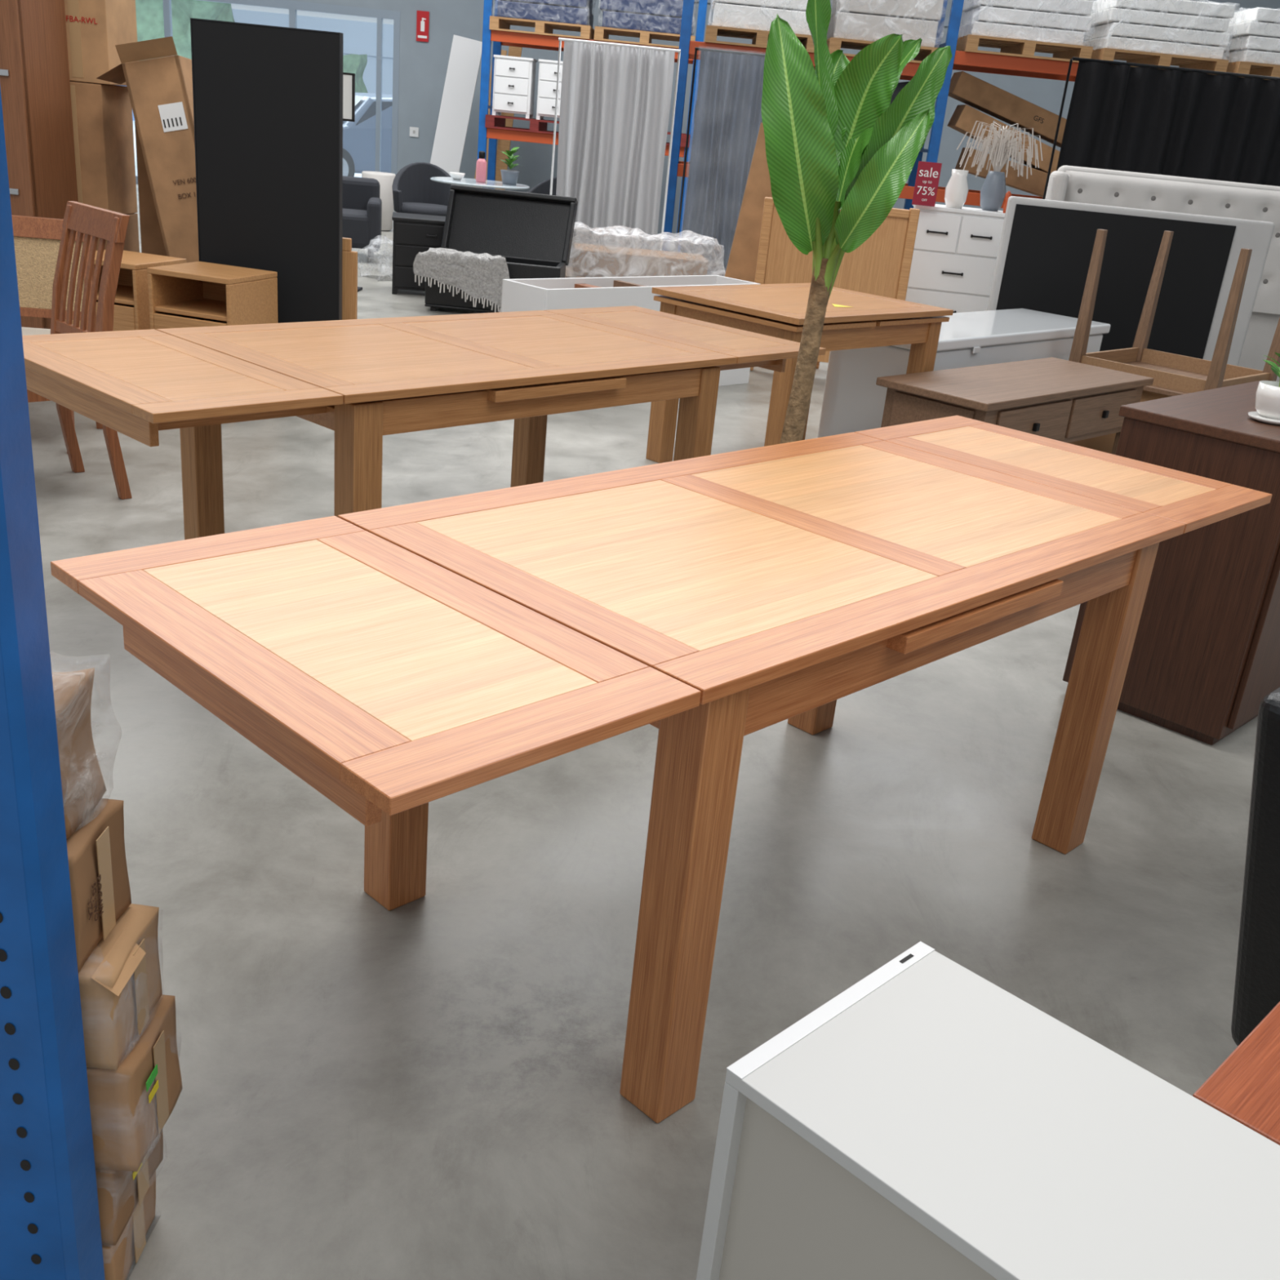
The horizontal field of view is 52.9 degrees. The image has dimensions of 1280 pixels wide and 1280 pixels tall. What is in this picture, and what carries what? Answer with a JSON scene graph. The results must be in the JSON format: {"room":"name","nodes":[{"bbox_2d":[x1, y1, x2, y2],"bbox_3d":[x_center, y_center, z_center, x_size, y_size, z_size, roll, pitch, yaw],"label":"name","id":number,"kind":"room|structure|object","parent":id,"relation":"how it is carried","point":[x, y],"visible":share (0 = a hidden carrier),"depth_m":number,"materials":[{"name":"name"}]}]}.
{"room":"store","nodes":[
{"label":"store","id":0,"kind":"room"},
{"bbox_2d":[27,183,1257,1279],"bbox_3d":[0.128,-1.296,7.239,18.000,0.100,22.400,6,22,0],"label":"floor","id":1,"kind":"structure","parent":0,"point":[427,1087],"depth_m":2.57,"materials":[{"name":"concrete"}]},
{"bbox_2d":[0,0,78,328],"bbox_3d":[-3.560,-2.696,6.588,1.080,2.300,0.534,6,22,0],"label":"wardrobe","id":2,"kind":"object","parent":1,"relation":"on","point":[35,82],"visible":0.58,"depth_m":6.47,"materials":[{"name":"brown wood"}]},
{"bbox_2d":[0,86,105,1279],"bbox_3d":[-0.619,-0.480,1.035,0.180,2.900,0.092,6,22,0],"label":"upright","id":3,"kind":"object","parent":1,"relation":"on","point":[50,1224],"visible":1,"depth_m":1.35,"materials":[{"name":"blue paint"}]},
{"bbox_2d":[11,214,102,453],"bbox_3d":[-2.470,-1.242,5.203,0.460,0.851,0.539,2,22,-8],"label":"dining chair","id":4,"kind":"object","parent":1,"relation":"on","point":[37,240],"visible":0.19,"depth_m":5.29,"materials":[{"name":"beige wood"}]},
{"bbox_2d":[26,200,132,499],"bbox_3d":[-2.116,-0.999,4.503,0.539,0.990,0.460,-16,31,-43],"label":"dining chair","id":5,"kind":"object","parent":1,"relation":"on","point":[105,224],"visible":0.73,"depth_m":4.55,"materials":[{"name":"red wood"}]},
{"bbox_2d":[96,213,139,252],"bbox_3d":[-3.165,-2.113,7.416,0.420,0.676,0.402,6,22,0],"label":"cardboard box","id":6,"kind":"object","parent":1,"relation":"on","point":[131,240],"visible":0.08,"depth_m":7.42,"materials":[{"name":"brown"}]},
{"bbox_2d":[70,80,137,214],"bbox_3d":[-3.103,-2.740,7.162,0.420,0.676,0.402,6,22,0],"label":"cardboard box","id":7,"kind":"object","parent":6,"relation":"on","point":[102,113],"visible":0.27,"depth_m":7.04,"materials":[{"name":"brown"}]},
{"bbox_2d":[64,0,137,85],"bbox_3d":[-3.022,-3.468,6.865,0.500,0.896,0.404,6,22,0],"label":"cardboard box","id":8,"kind":"object","parent":7,"relation":"on","point":[94,28],"visible":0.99,"depth_m":6.79,"materials":[{"name":"brown"}]},
{"bbox_2d":[65,249,186,331],"bbox_3d":[-2.519,-1.564,6.307,0.420,0.610,0.422,11,23,13],"label":"nightstand","id":9,"kind":"object","parent":1,"relation":"on","point":[131,302],"visible":0.12,"depth_m":6.10,"materials":[{"name":"brown wood"}]},
{"bbox_2d":[102,1172,156,1279],"bbox_3d":[-0.799,0.756,1.681,0.299,0.101,0.160,6,22,0],"label":"cardboard box","id":10,"kind":"object","parent":1,"relation":"on","point":[121,1260],"visible":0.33,"depth_m":1.67,"materials":[{"name":"brown"}]},
{"bbox_2d":[95,1131,160,1244],"bbox_3d":[-0.780,0.655,1.639,0.298,0.120,0.157,6,22,0],"label":"cardboard box","id":11,"kind":"object","parent":10,"relation":"on","point":[118,1193],"visible":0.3,"depth_m":1.59,"materials":[{"name":"brown"}]},
{"bbox_2d":[86,997,180,1172],"bbox_3d":[-0.757,0.531,1.591,0.336,0.150,0.160,6,22,0],"label":"cardboard box","id":12,"kind":"object","parent":11,"relation":"on","point":[129,1105],"visible":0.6,"depth_m":1.54,"materials":[{"name":"brown cardboard"}]},
{"bbox_2d":[78,904,164,1072],"bbox_3d":[-0.757,0.398,1.535,0.343,0.134,0.160,6,22,0],"label":"cardboard box","id":13,"kind":"object","parent":12,"relation":"on","point":[121,984],"visible":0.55,"depth_m":1.50,"materials":[{"name":"brown cardboard"}]},
{"bbox_2d":[66,799,127,972],"bbox_3d":[-0.748,0.266,1.481,0.271,0.150,0.144,6,22,0],"label":"cardboard box","id":14,"kind":"object","parent":13,"relation":"on","point":[97,848],"visible":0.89,"depth_m":1.47,"materials":[{"name":"brown"}]},
{"bbox_2d":[50,662,110,839],"bbox_3d":[-0.713,0.106,1.429,0.222,0.185,0.164,6,22,0],"label":"wrapped bundle","id":15,"kind":"object","parent":14,"relation":"on","point":[77,691],"visible":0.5,"depth_m":1.43,"materials":[{"name":"plastic"}]},
{"bbox_2d":[97,36,199,262],"bbox_3d":[-2.462,-2.340,6.927,0.769,1.646,0.404,6,22,1],"label":"cardboard box","id":16,"kind":"object","parent":1,"relation":"on","point":[160,90],"visible":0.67,"depth_m":6.68,"materials":[{"name":"brown cardboard"}]},
{"bbox_2d":[134,121,166,256],"bbox_3d":[-2.640,-2.445,7.328,0.340,1.450,0.220,6,22,0],"label":"cardboard box","id":17,"kind":"object","parent":1,"relation":"on","point":[152,242],"visible":0.04,"depth_m":7.24,"materials":[{"name":"cardboard"}]},
{"bbox_2d":[147,261,278,329],"bbox_3d":[-1.992,-1.408,6.025,0.420,0.630,0.422,11,23,13],"label":"nightstand","id":18,"kind":"object","parent":1,"relation":"on","point":[197,294],"visible":0.45,"depth_m":5.89,"materials":[{"name":"brown wood"}]},
{"bbox_2d":[190,17,343,323],"bbox_3d":[-1.765,-2.004,6.139,0.680,1.685,0.054,6,22,0],"label":"panel","id":19,"kind":"object","parent":1,"relation":"on","point":[268,100],"visible":0.62,"depth_m":6.01,"materials":[{"name":"black wood"}]},
{"bbox_2d":[342,237,357,319],"bbox_3d":[-1.463,-1.605,6.438,0.090,0.780,0.030,6,22,0],"label":"panel","id":20,"kind":"object","parent":1,"relation":"on","point":[349,259],"visible":0.36,"depth_m":6.35,"materials":[{"name":"brown wood"}]},
{"bbox_2d":[342,72,362,291],"bbox_3d":[-2.329,-3.459,9.754,0.400,1.565,0.300,6,22,0],"label":"whiteboard","id":21,"kind":"object","parent":1,"relation":"on","point":[348,78],"visible":0.19,"depth_m":9.48,"materials":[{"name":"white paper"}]},
{"bbox_2d":[342,175,382,262],"bbox_3d":[-2.828,-3.919,11.923,0.840,0.700,0.730,1,22,-11],"label":"armchair","id":22,"kind":"object","parent":1,"relation":"on","point":[362,202],"visible":0.45,"depth_m":11.73,"materials":[{"name":"grey fabric"}]},
{"bbox_2d":[361,170,395,231],"bbox_3d":[-2.971,-4.980,14.613,0.380,0.620,0.380,-16,31,-43],"label":"side table","id":23,"kind":"object","parent":1,"relation":"on","point":[385,180],"visible":0.6,"depth_m":14.47,"materials":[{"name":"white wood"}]},
{"bbox_2d":[391,212,445,294],"bbox_3d":[-1.661,-3.060,10.247,0.620,0.580,0.485,1,22,-11],"label":"drawer unit","id":24,"kind":"object","parent":1,"relation":"on","point":[413,233],"visible":0.43,"depth_m":9.99,"materials":[{"name":"black paint"}]},
{"bbox_2d":[22,306,826,539],"bbox_3d":[-0.569,-0.543,4.050,0.932,0.770,2.470,24,28,38],"label":"dining table","id":25,"kind":"object","parent":1,"relation":"on","point":[364,381],"visible":0.9,"depth_m":3.58,"materials":[{"name":"beige wood"}]},
{"bbox_2d":[391,162,457,216],"bbox_3d":[-2.059,-4.111,12.361,0.643,0.874,0.603,-1,23,-16],"label":"tub chair","id":26,"kind":"object","parent":1,"relation":"on","point":[414,192],"visible":0.59,"depth_m":12.43,"materials":[{"name":"grey fabric"}]},
{"bbox_2d":[430,35,482,174],"bbox_3d":[-2.375,-6.417,16.219,0.703,2.218,0.266,-12,28,-37],"label":"panel","id":27,"kind":"object","parent":1,"relation":"on","point":[464,64],"visible":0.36,"depth_m":16.12,"materials":[{"name":"white paint"}]},
{"bbox_2d":[430,177,529,189],"bbox_3d":[-1.459,-3.712,11.612,0.880,0.800,0.880,6,22,0],"label":"round table","id":28,"kind":"object","parent":1,"relation":"on","point":[464,181],"visible":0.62,"depth_m":11.24,"materials":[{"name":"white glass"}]},
{"bbox_2d":[449,172,465,180],"bbox_3d":[-1.621,-4.110,11.405,0.140,0.060,0.140,6,22,0],"label":"bowl","id":29,"kind":"object","parent":28,"relation":"on","point":[455,175],"visible":1,"depth_m":11.36,"materials":[{"name":"white ceramic"}]},
{"bbox_2d":[475,151,486,182],"bbox_3d":[-1.395,-4.162,11.321,0.090,0.260,0.090,6,22,0],"label":"bottle","id":30,"kind":"object","parent":28,"relation":"on","point":[481,168],"visible":1,"depth_m":11.29,"materials":[{"name":"pink plastic"}]},
{"bbox_2d":[499,146,519,185],"bbox_3d":[-1.145,-4.202,11.403,0.214,0.318,0.219,6,22,0],"label":"potted plant","id":31,"kind":"object","parent":28,"relation":"on","point":[509,177],"visible":1,"depth_m":11.38,"materials":[{"name":"green plant"}]},
{"bbox_2d":[472,49,506,186],"bbox_3d":[-1.930,-6.330,16.230,0.139,2.093,0.447,23,28,36],"label":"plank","id":32,"kind":"object","parent":1,"relation":"on","point":[504,52],"visible":0.2,"depth_m":16.11,"materials":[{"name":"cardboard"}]},
{"bbox_2d":[424,184,577,312],"bbox_3d":[-1.025,-2.912,9.666,1.023,0.857,0.764,6,22,0],"label":"storage bench","id":33,"kind":"object","parent":1,"relation":"on","point":[533,233],"visible":0.58,"depth_m":9.76,"materials":[{"name":"black leather"}]},
{"bbox_2d":[413,247,509,312],"bbox_3d":[-1.287,-2.624,9.427,0.714,0.441,0.290,6,22,0],"label":"throw blanket","id":34,"kind":"object","parent":33,"relation":"on","point":[482,276],"visible":0.97,"depth_m":9.29,"materials":[{"name":"grey fabric"}]},
{"bbox_2d":[494,45,522,190],"bbox_3d":[-1.710,-6.397,16.308,0.154,2.192,0.389,16,24,24],"label":"plank","id":35,"kind":"object","parent":1,"relation":"on","point":[503,144],"visible":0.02,"depth_m":16.33,"materials":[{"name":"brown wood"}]},
{"bbox_2d":[526,177,556,195],"bbox_3d":[-0.898,-3.996,12.359,0.643,0.874,0.603,17,25,26],"label":"tub chair","id":36,"kind":"object","parent":1,"relation":"on","point":[543,188],"visible":0.07,"depth_m":12.46,"materials":[{"name":"grey fabric"}]},
{"bbox_2d":[477,0,707,252],"bbox_3d":[-0.511,-6.650,14.546,2.420,4.200,0.900,6,22,0],"label":"rack","id":37,"kind":"object","parent":1,"relation":"on","point":[499,37],"visible":0.49,"depth_m":14.38,"materials":[{"name":"metal"}]},
{"bbox_2d":[484,114,559,134],"bbox_3d":[-1.168,-5.945,14.871,1.100,0.135,0.980,6,22,0],"label":"pallet","id":38,"kind":"object","parent":37,"relation":"on","point":[497,122],"visible":0.59,"depth_m":14.44,"materials":[{"name":"red paint"}]},
{"bbox_2d":[492,54,537,119],"bbox_3d":[-1.421,-6.234,14.514,0.440,0.620,0.435,6,22,0],"label":"chest","id":39,"kind":"object","parent":38,"relation":"on","point":[514,77],"visible":1,"depth_m":14.34,"materials":[{"name":"white paint"}]},
{"bbox_2d":[536,58,563,119],"bbox_3d":[-0.923,-6.185,14.514,0.440,0.620,0.435,6,22,0],"label":"chest","id":40,"kind":"object","parent":38,"relation":"on","point":[548,69],"visible":0.6,"depth_m":14.33,"materials":[{"name":"white paint"}]},
{"bbox_2d":[488,15,594,39],"bbox_3d":[-1.077,-6.867,14.497,1.100,0.135,0.980,6,22,0],"label":"pallet","id":41,"kind":"object","parent":37,"relation":"on","point":[496,23],"visible":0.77,"depth_m":14.07,"materials":[{"name":"brown wood"}]},
{"bbox_2d":[497,0,593,27],"bbox_3d":[-1.041,-7.259,14.323,1.105,0.724,1.009,6,22,0],"label":"load","id":42,"kind":"object","parent":41,"relation":"on","point":[567,11],"visible":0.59,"depth_m":14.02,"materials":[{"name":"blue"}]},
{"bbox_2d":[593,26,695,48],"bbox_3d":[0.067,-6.755,14.497,1.100,0.135,0.980,6,22,0],"label":"pallet","id":43,"kind":"object","parent":37,"relation":"on","point":[601,33],"visible":0.66,"depth_m":14.06,"materials":[{"name":"brown wood"}]},
{"bbox_2d":[600,0,694,35],"bbox_3d":[0.106,-7.146,14.323,1.096,0.724,0.995,6,22,0],"label":"load","id":44,"kind":"object","parent":43,"relation":"on","point":[651,15],"visible":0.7,"depth_m":14.00,"materials":[{"name":"blue"}]},
{"bbox_2d":[666,131,689,147],"bbox_3d":[0.026,-5.827,14.871,1.100,0.135,0.980,6,22,0],"label":"pallet","id":45,"kind":"object","parent":37,"relation":"on","point":[683,138],"visible":0.14,"depth_m":14.42,"materials":[{"name":"red paint"}]},
{"bbox_2d":[550,37,680,267],"bbox_3d":[-0.263,-4.127,11.294,1.040,2.021,0.184,6,22,0],"label":"curtain","id":46,"kind":"object","parent":1,"relation":"on","point":[615,101],"visible":0.84,"depth_m":11.18,"materials":[{"name":"grey fabric"}]},
{"bbox_2d":[501,275,759,386],"bbox_3d":[-0.028,-1.749,7.383,1.700,0.600,0.360,-16,31,-43],"label":"frame","id":47,"kind":"object","parent":1,"relation":"on","point":[566,293],"visible":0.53,"depth_m":7.00,"materials":[{"name":"white paint"}]},
{"bbox_2d":[564,226,725,277],"bbox_3d":[0.025,-2.999,10.422,1.593,0.644,0.876,3,22,-5],"label":"furniture","id":48,"kind":"object","parent":1,"relation":"on","point":[588,260],"visible":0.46,"depth_m":10.13,"materials":[{"name":"white"}]},
{"bbox_2d":[50,415,1271,1123],"bbox_3d":[0.276,0.126,2.603,2.478,0.770,0.866,-16,31,-43],"label":"dining table","id":49,"kind":"object","parent":1,"relation":"on","point":[397,660],"visible":1,"depth_m":2.00,"materials":[{"name":"red wood"}]},
{"bbox_2d":[675,47,765,275],"bbox_3d":[0.812,-4.026,11.254,0.880,2.060,0.204,6,22,0],"label":"curtain","id":50,"kind":"object","parent":1,"relation":"on","point":[728,119],"visible":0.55,"depth_m":11.18,"materials":[{"name":"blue fabric"}]},
{"bbox_2d":[724,122,772,282],"bbox_3d":[0.789,-2.686,8.690,0.520,1.500,0.280,6,22,0],"label":"cardboard sheet","id":51,"kind":"object","parent":1,"relation":"on","point":[743,258],"visible":0.21,"depth_m":8.65,"materials":[{"name":"cardboard"}]},
{"bbox_2d":[645,282,953,462],"bbox_3d":[0.712,-1.179,5.929,1.140,0.771,0.830,-16,31,-43],"label":"dining table","id":52,"kind":"object","parent":1,"relation":"on","point":[853,319],"visible":0.73,"depth_m":5.62,"materials":[{"name":"beige wood"}]},
{"bbox_2d":[750,196,919,370],"bbox_3d":[1.206,-2.219,8.188,0.960,1.090,0.070,7,22,3],"label":"wooden headboard","id":53,"kind":"object","parent":1,"relation":"on","point":[881,266],"visible":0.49,"depth_m":8.10,"materials":[{"name":"brown wood"}]},
{"bbox_2d":[760,0,952,444],"bbox_3d":[0.586,-1.150,4.049,0.552,2.100,0.374,6,22,0],"label":"banana plant","id":54,"kind":"object","parent":1,"relation":"on","point":[835,139],"visible":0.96,"depth_m":3.85,"materials":[{"name":"green plant"}]},
{"bbox_2d":[662,0,1078,251],"bbox_3d":[3.263,-5.188,11.857,5.820,4.200,0.900,6,22,0],"label":"rack","id":55,"kind":"object","parent":1,"relation":"on","point":[960,60],"visible":0.38,"depth_m":11.55,"materials":[{"name":"metal"}]},
{"bbox_2d":[695,55,700,106],"bbox_3d":[0.932,-4.926,12.062,0.895,0.938,0.836,6,22,0],"label":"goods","id":56,"kind":"object","parent":55,"relation":"on","point":[698,57],"visible":0.02,"depth_m":11.71,"materials":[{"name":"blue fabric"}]},
{"bbox_2d":[704,25,813,53],"bbox_3d":[1.098,-5.498,11.834,1.000,0.135,0.980,6,22,0],"label":"pallet","id":57,"kind":"object","parent":55,"relation":"on","point":[760,37],"visible":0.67,"depth_m":11.40,"materials":[{"name":"brown wood"}]},
{"bbox_2d":[711,0,810,35],"bbox_3d":[1.140,-5.934,11.643,1.009,0.820,0.952,6,22,0],"label":"load","id":58,"kind":"object","parent":57,"relation":"on","point":[756,15],"visible":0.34,"depth_m":11.37,"materials":[{"name":"white plastic"}]},
{"bbox_2d":[826,37,937,63],"bbox_3d":[2.192,-5.390,11.834,1.000,0.135,0.980,6,22,0],"label":"pallet","id":59,"kind":"object","parent":55,"relation":"on","point":[834,44],"visible":0.22,"depth_m":11.40,"materials":[{"name":"brown wood"}]},
{"bbox_2d":[826,0,943,47],"bbox_3d":[2.240,-5.870,11.619,1.000,0.921,0.952,6,22,0],"label":"load","id":60,"kind":"object","parent":59,"relation":"on","point":[872,20],"visible":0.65,"depth_m":11.35,"materials":[{"name":"white plastic"}]},
{"bbox_2d":[890,79,908,103],"bbox_3d":[1.936,-4.808,12.054,1.134,0.910,0.860,6,22,0],"label":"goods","id":61,"kind":"object","parent":55,"relation":"on","point":[901,84],"visible":0.02,"depth_m":11.57,"materials":[{"name":"grey"}]},
{"bbox_2d":[955,147,1050,197],"bbox_3d":[3.546,-4.349,12.074,1.115,0.412,0.400,6,22,0],"label":"cardboard box","id":62,"kind":"object","parent":55,"relation":"on","point":[1035,184],"visible":0.33,"depth_m":11.89,"materials":[{"name":"cardboard"}]},
{"bbox_2d":[947,104,1059,173],"bbox_3d":[3.472,-4.617,11.969,1.196,0.574,0.400,6,22,0],"label":"cardboard box","id":63,"kind":"object","parent":62,"relation":"on","point":[963,119],"visible":0.46,"depth_m":11.77,"materials":[{"name":"cardboard"}]},
{"bbox_2d":[947,71,1066,147],"bbox_3d":[3.448,-4.880,11.863,1.250,0.557,0.402,6,22,0],"label":"cardboard box","id":64,"kind":"object","parent":63,"relation":"on","point":[971,91],"visible":0.94,"depth_m":11.68,"materials":[{"name":"brown"}]},
{"bbox_2d":[955,34,1093,62],"bbox_3d":[3.447,-5.387,11.784,1.100,0.135,0.980,6,22,0],"label":"pallet","id":65,"kind":"object","parent":55,"relation":"on","point":[1008,46],"visible":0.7,"depth_m":11.36,"materials":[{"name":"brown wood"}]},
{"bbox_2d":[957,0,1093,45],"bbox_3d":[3.479,-5.686,11.647,1.095,0.525,0.956,6,22,0],"label":"load","id":66,"kind":"object","parent":65,"relation":"on","point":[1055,21],"visible":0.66,"depth_m":11.31,"materials":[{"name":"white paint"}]},
{"bbox_2d":[1090,48,1228,75],"bbox_3d":[4.641,-5.270,11.784,1.100,0.135,0.980,6,22,0],"label":"pallet","id":67,"kind":"object","parent":55,"relation":"on","point":[1105,54],"visible":0.51,"depth_m":11.40,"materials":[{"name":"brown wood"}]},
{"bbox_2d":[1082,0,1235,59],"bbox_3d":[4.670,-5.546,11.659,1.146,0.474,0.942,6,22,0],"label":"load","id":68,"kind":"object","parent":67,"relation":"on","point":[1172,27],"visible":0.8,"depth_m":11.30,"materials":[{"name":"white plastic"}]},
{"bbox_2d":[1226,61,1279,79],"bbox_3d":[5.636,-5.172,11.784,0.700,0.135,0.980,6,22,0],"label":"pallet","id":69,"kind":"object","parent":55,"relation":"on","point":[1238,67],"visible":0.42,"depth_m":11.35,"materials":[{"name":"brown wood"}]},
{"bbox_2d":[1222,7,1279,65],"bbox_3d":[5.662,-5.446,11.657,0.698,0.471,0.940,6,22,0],"label":"load","id":70,"kind":"object","parent":69,"relation":"on","point":[1255,33],"visible":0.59,"depth_m":11.33,"materials":[{"name":"white plastic"}]},
{"bbox_2d":[905,204,1004,313],"bbox_3d":[2.127,-2.416,8.899,0.640,1.090,0.455,8,22,6],"label":"dresser","id":71,"kind":"object","parent":1,"relation":"on","point":[955,254],"visible":0.56,"depth_m":8.62,"materials":[{"name":"white paint"}]},
{"bbox_2d":[911,160,942,206],"bbox_3d":[1.879,-2.987,8.428,0.150,0.270,0.060,7,22,3],"label":"sale sign","id":72,"kind":"object","parent":71,"relation":"on","point":[927,178],"visible":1,"depth_m":8.42,"materials":[{"name":"red"}]},
{"bbox_2d":[944,168,968,208],"bbox_3d":[2.106,-2.996,8.545,0.150,0.240,0.150,6,22,0],"label":"vase","id":73,"kind":"object","parent":71,"relation":"on","point":[957,188],"visible":1,"depth_m":8.50,"materials":[{"name":"white ceramic"}]},
{"bbox_2d":[956,120,1042,211],"bbox_3d":[2.394,-3.165,8.606,0.585,0.559,0.196,6,22,0],"label":"dried plant","id":74,"kind":"object","parent":71,"relation":"on","point":[993,191],"visible":1,"depth_m":8.57,"materials":[{"name":"beige plant"}]},
{"bbox_2d":[817,308,1110,437],"bbox_3d":[1.810,-1.434,7.052,0.586,0.600,1.990,24,28,38],"label":"base cabinet","id":75,"kind":"object","parent":1,"relation":"on","point":[853,402],"visible":0.42,"depth_m":6.53,"materials":[{"name":"white wood"}]},
{"bbox_2d":[696,941,1279,1279],"bbox_3d":[0.536,0.812,1.331,0.380,0.502,0.940,-16,31,-43],"label":"cabinet","id":76,"kind":"object","parent":1,"relation":"on","point":[926,1120],"visible":1,"depth_m":1.37,"materials":[{"name":"white laminate"}]},
{"bbox_2d":[875,357,1154,454],"bbox_3d":[1.765,-0.989,6.078,1.570,0.500,0.565,-16,31,-43],"label":"coffee table","id":77,"kind":"object","parent":1,"relation":"on","point":[1065,401],"visible":0.59,"depth_m":5.78,"materials":[{"name":"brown wood"}]},
{"bbox_2d":[1068,390,1171,453],"bbox_3d":[2.817,-1.199,6.984,0.750,0.400,0.700,-16,31,-43],"label":"cardboard box","id":78,"kind":"object","parent":1,"relation":"on","point":[1104,443],"visible":0.02,"depth_m":6.83,"materials":[{"name":"cardboard"}]},
{"bbox_2d":[1068,229,1279,396],"bbox_3d":[2.886,-1.730,6.788,0.900,0.740,0.900,-16,31,-43],"label":"side table","id":79,"kind":"object","parent":78,"relation":"on","point":[1173,375],"visible":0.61,"depth_m":6.79,"materials":[{"name":"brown wood"}]},
{"bbox_2d":[986,195,1275,365],"bbox_3d":[2.976,-2.044,8.012,1.580,1.220,0.110,7,22,3],"label":"panel","id":80,"kind":"object","parent":1,"relation":"on","point":[1046,248],"visible":0.52,"depth_m":7.87,"materials":[{"name":"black fabric"}]},
{"bbox_2d":[1042,57,1279,199],"bbox_3d":[4.367,-3.251,10.057,2.450,2.171,0.143,6,22,0],"label":"curtain","id":81,"kind":"object","parent":1,"relation":"on","point":[1142,117],"visible":0.36,"depth_m":9.79,"materials":[{"name":"black fabric"}]},
{"bbox_2d":[1044,165,1279,382],"bbox_3d":[3.951,-2.343,8.720,2.530,1.420,0.340,8,22,6],"label":"headboard","id":82,"kind":"object","parent":1,"relation":"on","point":[1237,200],"visible":0.27,"depth_m":8.58,"materials":[{"name":"grey fabric"}]},
{"bbox_2d":[1062,381,1279,745],"bbox_3d":[1.795,-0.260,3.818,0.974,0.850,0.526,-16,31,-43],"label":"sideboard","id":83,"kind":"object","parent":1,"relation":"on","point":[1205,656],"visible":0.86,"depth_m":3.46,"materials":[{"name":"brown wood"}]},
{"bbox_2d":[1248,352,1279,425],"bbox_3d":[1.713,-0.704,3.423,0.134,0.250,0.133,-16,31,-43],"label":"potted plant","id":84,"kind":"object","parent":83,"relation":"on","point":[1268,392],"visible":1,"depth_m":3.43,"materials":[{"name":"green plant"}]},
{"bbox_2d":[1192,1001,1279,1145],"bbox_3d":[1.007,0.782,1.522,0.550,0.500,0.620,-16,31,-43],"label":"wooden tabletop","id":85,"kind":"object","parent":1,"relation":"on","point":[1245,1087],"visible":0.3,"depth_m":1.46,"materials":[{"name":"red wood"}]},
{"bbox_2d":[1231,687,1279,1046],"bbox_3d":[1.494,0.433,2.181,0.988,0.740,0.716,-16,31,-43],"label":"armchair","id":86,"kind":"object","parent":1,"relation":"on","point":[1257,978],"visible":0.72,"depth_m":2.06,"materials":[{"name":"black leather"}]},
{"bbox_2d":[288,0,1279,236],"bbox_3d":[0.841,-8.539,16.461,18.000,6.500,0.154,6,22,0],"label":"wall","id":87,"kind":"structure","parent":0,"point":[423,65],"depth_m":16.90,"materials":[{"name":"grey paint"}]},
{"bbox_2d":[135,0,288,183],"bbox_3d":[-6.281,-7.339,17.181,3.250,2.450,0.080,6,22,0],"label":"window","id":88,"kind":"structure","parent":87,"relation":"in","point":[283,4],"depth_m":16.72,"materials":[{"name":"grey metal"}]},
{"bbox_2d":[288,0,399,208],"bbox_3d":[-3.942,-7.108,17.181,1.450,2.450,0.080,6,22,0],"label":"door frame","id":89,"kind":"structure","parent":87,"relation":"in","point":[294,6],"depth_m":16.86,"materials":[{"name":"grey metal"}]},
{"bbox_2d":[409,126,418,137],"bbox_3d":[-3.022,-6.798,17.214,0.120,0.120,0.018,6,22,0],"label":"light switch","id":90,"kind":"object","parent":87,"relation":"attached to","point":[414,131],"visible":1,"depth_m":17.21,"materials":[{"name":"white paint"}]},
{"bbox_2d":[416,10,429,42],"bbox_3d":[-2.826,-7.979,16.729,0.160,0.360,0.015,6,22,0],"label":"fire sign","id":91,"kind":"object","parent":87,"relation":"attached to","point":[423,17],"visible":1,"depth_m":16.72,"materials":[{"name":"red paint"}]},
{"bbox_2d":[694,0,1086,39],"bbox_3d":[3.348,-7.979,16.489,12.900,0.100,0.039,6,22,0],"label":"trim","id":92,"kind":"structure","parent":87,"relation":"attached to","point":[946,20],"depth_m":16.48,"materials":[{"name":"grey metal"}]},
{"label":"outside","id":93,"kind":"structure","parent":0,"visible":0},
{"bbox_2d":[133,120,361,177],"bbox_3d":[-12.447,-16.452,41.630,52.000,0.100,51.450,6,22,0],"label":"ground","id":94,"kind":"structure","parent":93,"point":[356,175],"depth_m":24.63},
{"bbox_2d":[135,0,236,61],"bbox_3d":[-16.568,-21.174,46.076,4.106,4.501,3.758,6,22,0],"label":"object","id":95,"kind":"object","parent":94,"relation":"on","point":[149,13],"visible":0.21,"depth_m":44.42,"materials":[{"name":"glass"}]},
{"bbox_2d":[236,8,393,94],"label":"window","id":96,"kind":"structure","parent":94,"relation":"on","point":[359,37],"depth_m":54.78,"materials":[{"name":"glass"}]},
{"bbox_2d":[342,56,376,93],"bbox_3d":[-11.516,-21.323,50.095,2.521,2.687,2.442,6,22,0],"label":"tree","id":97,"kind":"object","parent":94,"relation":"on","point":[365,72],"visible":0.16,"depth_m":49.36,"materials":[{"name":"green plant"}]},
{"bbox_2d":[342,92,392,177],"bbox_3d":[-4.479,-8.162,21.028,1.840,1.460,4.290,21,26,33],"label":"car","id":98,"kind":"object","parent":94,"relation":"on","point":[358,135],"visible":0.06,"depth_m":19.99,"materials":[{"name":"silver metal"}]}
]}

